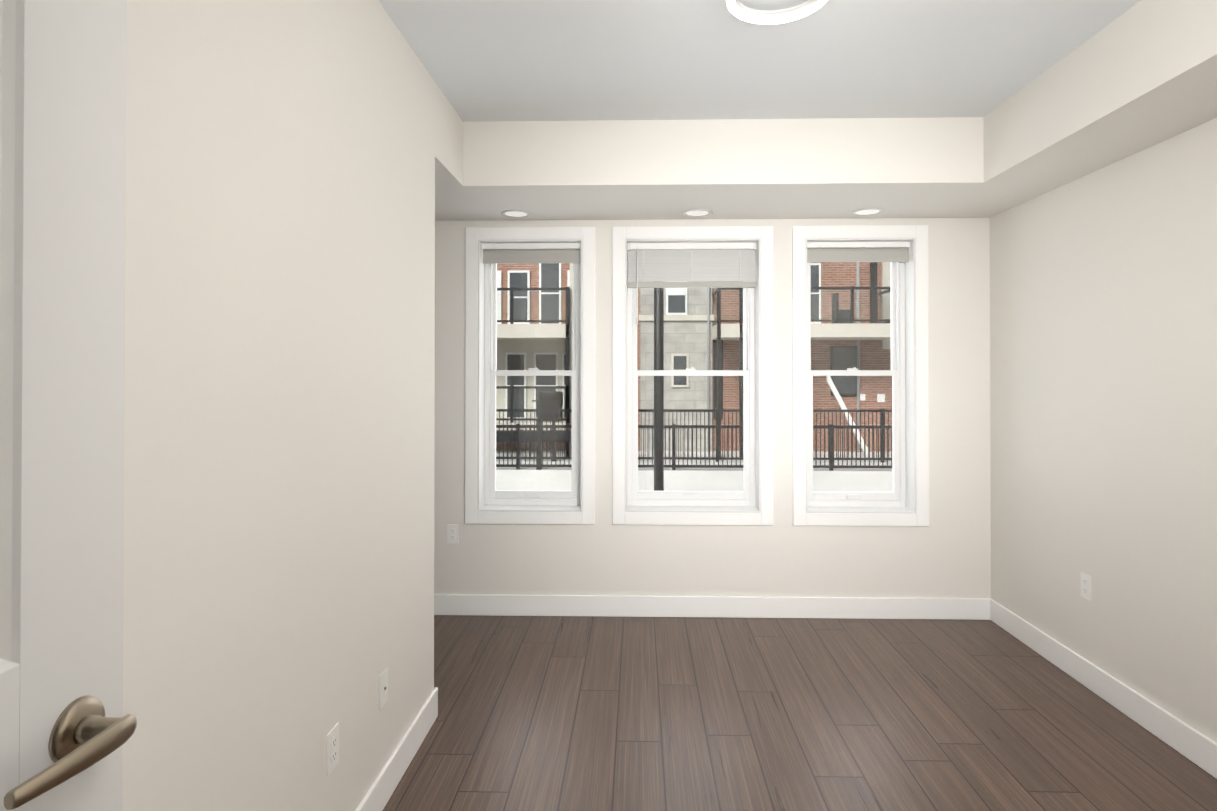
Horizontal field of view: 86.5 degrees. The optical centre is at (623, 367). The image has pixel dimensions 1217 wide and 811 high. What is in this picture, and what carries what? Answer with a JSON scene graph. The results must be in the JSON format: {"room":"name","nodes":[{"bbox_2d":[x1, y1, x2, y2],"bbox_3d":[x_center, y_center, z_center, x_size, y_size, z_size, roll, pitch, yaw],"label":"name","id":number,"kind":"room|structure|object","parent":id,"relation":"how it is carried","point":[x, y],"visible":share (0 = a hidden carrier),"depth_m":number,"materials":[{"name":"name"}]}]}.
{"room":"empty bedroom","nodes":[
{"label":"empty bedroom","id":0,"kind":"room"},
{"bbox_2d":[122,0,434,810],"bbox_3d":[-0.900,0.122,1.393,0.120,2.720,2.749,0,0,1],"label":"wall","id":1,"kind":"structure","parent":0,"point":[280,386],"depth_m":1.55,"materials":[{"name":"white paint"}]},
{"bbox_2d":[326,723,338,776],"bbox_3d":[-0.826,1.085,1.839,0.008,0.115,0.070,0,0,1],"label":"electrical outlet","id":2,"kind":"object","parent":1,"relation":"attached to","point":[332,749],"visible":1,"depth_m":1.83,"materials":[{"name":"white plastic"}]},
{"bbox_2d":[379,667,387,709],"bbox_3d":[-0.816,1.093,2.205,0.012,0.115,0.070,0,0,1],"label":"jack","id":3,"kind":"object","parent":1,"relation":"attached to","point":[383,687],"visible":1,"depth_m":2.20,"materials":[{"name":"white plastic"}]},
{"bbox_2d":[356,687,437,810],"bbox_3d":[-0.835,1.419,1.389,0.018,0.125,2.763,0,0,1],"label":"baseboard","id":4,"kind":"structure","parent":1,"relation":"attached to","point":[378,795],"depth_m":2.34,"materials":[{"name":"white wood"}]},
{"bbox_2d":[434,218,990,597],"bbox_3d":[-0.025,0.141,4.029,4.744,2.720,0.220,0,0,1],"label":"wall","id":5,"kind":"structure","parent":0,"point":[946,553],"depth_m":3.90,"materials":[{"name":"white paint"}]},
{"bbox_2d":[447,524,458,543],"bbox_3d":[-1.040,1.010,3.932,0.070,0.115,0.008,0,0,1],"label":"electrical outlet","id":6,"kind":"object","parent":5,"relation":"attached to","point":[452,533],"visible":1,"depth_m":3.93,"materials":[{"name":"white plastic"}]},
{"bbox_2d":[465,227,594,524],"bbox_3d":[-0.566,0.046,4.019,0.789,1.800,0.208,0,0,1],"label":"window","id":7,"kind":"structure","parent":5,"relation":"in","point":[486,502],"depth_m":3.93,"materials":[{"name":"white"}]},
{"bbox_2d":[482,243,580,263],"bbox_3d":[-0.567,-0.705,4.001,0.611,0.123,0.074,0,0,1],"label":"window blind","id":8,"kind":"object","parent":7,"relation":"attached to","point":[508,253],"visible":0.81,"depth_m":3.97,"materials":[{"name":"white fabric"}]},
{"bbox_2d":[612,226,773,524],"bbox_3d":[0.417,0.046,3.996,0.969,1.800,0.208,0,0,1],"label":"window","id":9,"kind":"structure","parent":5,"relation":"in","point":[752,503],"depth_m":3.91,"materials":[{"name":"white"}]},
{"bbox_2d":[627,242,756,323],"bbox_3d":[0.417,-0.516,3.968,0.789,0.501,0.069,0,0,1],"label":"window blind","id":10,"kind":"object","parent":9,"relation":"attached to","point":[659,265],"visible":0.98,"depth_m":3.97,"materials":[{"name":"white fabric"}]},
{"bbox_2d":[434,594,987,619],"bbox_3d":[-0.028,1.437,3.901,4.444,0.125,0.018,0,0,1],"label":"baseboard","id":11,"kind":"structure","parent":5,"relation":"attached to","point":[444,604],"depth_m":3.88,"materials":[{"name":"white wood"}]},
{"bbox_2d":[792,225,928,525],"bbox_3d":[1.421,0.045,3.973,0.807,1.800,0.208,0,0,1],"label":"window","id":12,"kind":"structure","parent":5,"relation":"in","point":[905,502],"depth_m":3.88,"materials":[{"name":"white"}]},
{"bbox_2d":[807,241,909,261],"bbox_3d":[1.421,-0.705,3.956,0.629,0.123,0.074,0,0,1],"label":"window blind","id":13,"kind":"object","parent":12,"relation":"attached to","point":[897,251],"visible":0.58,"depth_m":3.93,"materials":[{"name":"white fabric"}]},
{"bbox_2d":[378,0,1140,121],"bbox_3d":[-0.091,-1.315,1.156,4.744,0.150,5.990,0,0,1],"label":"ceiling","id":14,"kind":"structure","parent":0,"point":[537,60],"depth_m":2.54,"materials":[{"name":"white paint"}]},
{"bbox_2d":[726,0,826,23],"bbox_3d":[0.446,-1.201,1.979,0.404,0.065,0.436,0,0,1],"label":"ceiling light","id":15,"kind":"object","parent":14,"relation":"attached to","point":[738,9],"visible":1,"depth_m":2.15,"materials":[{"name":"white"}]},
{"bbox_2d":[383,615,1216,810],"bbox_3d":[-0.091,1.540,1.135,4.744,0.120,5.990,0,0,1],"label":"floor","id":16,"kind":"structure","parent":0,"point":[570,713],"depth_m":2.70,"materials":[{"name":"brown wood"}]},
{"bbox_2d":[435,0,1216,220],"bbox_3d":[-0.072,-1.074,1.969,4.444,0.320,3.920,0,0,1],"label":"soffit","id":17,"kind":"structure","parent":0,"point":[1141,75],"depth_m":3.18,"materials":[{"name":"white paint"}]},
{"bbox_2d":[501,210,531,217],"bbox_3d":[-0.626,-0.897,3.771,0.176,0.007,0.176,0,0,1],"label":"recessed light","id":18,"kind":"object","parent":17,"relation":"in","point":[516,213],"visible":1,"depth_m":3.76,"materials":[{"name":"white"}]},
{"bbox_2d":[682,209,712,216],"bbox_3d":[0.426,-0.898,3.747,0.176,0.007,0.176,0,0,1],"label":"recessed light","id":19,"kind":"object","parent":17,"relation":"in","point":[697,212],"visible":0.98,"depth_m":3.74,"materials":[{"name":"white"}]},
{"bbox_2d":[852,208,883,215],"bbox_3d":[1.406,-0.898,3.724,0.176,0.007,0.176,0,0,1],"label":"recessed light","id":20,"kind":"object","parent":17,"relation":"in","point":[867,211],"visible":1,"depth_m":3.71,"materials":[{"name":"white"}]},
{"bbox_2d":[990,118,1216,742],"bbox_3d":[2.203,0.119,0.983,0.150,2.720,5.770,0,0,1],"label":"wall","id":21,"kind":"structure","parent":0,"point":[1103,363],"depth_m":2.84,"materials":[{"name":"white paint"}]},
{"bbox_2d":[1081,572,1091,600],"bbox_3d":[2.171,1.027,3.037,0.008,0.115,0.070,0,0,1],"label":"electrical outlet","id":22,"kind":"object","parent":21,"relation":"attached to","point":[1086,586],"visible":1,"depth_m":3.03,"materials":[{"name":"white plastic"}]},
{"bbox_2d":[988,598,1216,778],"bbox_3d":[2.140,1.423,1.890,0.018,0.125,3.900,0,0,1],"label":"baseboard","id":23,"kind":"structure","parent":21,"relation":"attached to","point":[1195,746],"depth_m":2.83,"materials":[{"name":"white wood"}]},
{"bbox_3d":[0.555,0.111,-0.080,3.097,2.720,0.130,0,0,1],"label":"wall","id":24,"kind":"structure","parent":0,"visible":0},
{"bbox_2d":[0,0,136,810],"bbox_3d":[-0.657,0.448,0.429,0.157,2.030,0.774,0,0,1],"label":"door","id":25,"kind":"structure","parent":24,"relation":"in","point":[67,729],"depth_m":0.73,"materials":[{"name":"white paint"}]},
{"label":"outside","id":26,"kind":"structure","parent":0,"visible":0},
{"bbox_3d":[0.640,5.801,31.972,80.000,0.200,55.760,0,0,1],"label":"ground","id":27,"kind":"structure","parent":26,"visible":0},
{"bbox_2d":[654,288,663,490],"bbox_3d":[0.536,0.468,9.886,0.400,10.150,0.400,0,0,1],"label":"lamp post","id":28,"kind":"object","parent":27,"relation":"on","point":[659,403],"depth_m":9.82,"materials":[{"name":"black metal"}]},
{"bbox_2d":[496,262,891,456],"bbox_3d":[0.365,-2.885,19.992,32.000,17.000,2.050,0,0,1],"label":"building","id":29,"kind":"structure","parent":27,"relation":"on","point":[670,337],"depth_m":20.25,"materials":[{"name":"brick"}]},
{"bbox_2d":[496,408,891,491],"bbox_3d":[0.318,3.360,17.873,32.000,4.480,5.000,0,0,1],"label":"fence","id":30,"kind":"object","parent":27,"relation":"on","point":[831,456],"depth_m":15.46,"materials":[{"name":"black metal"}]}
]}

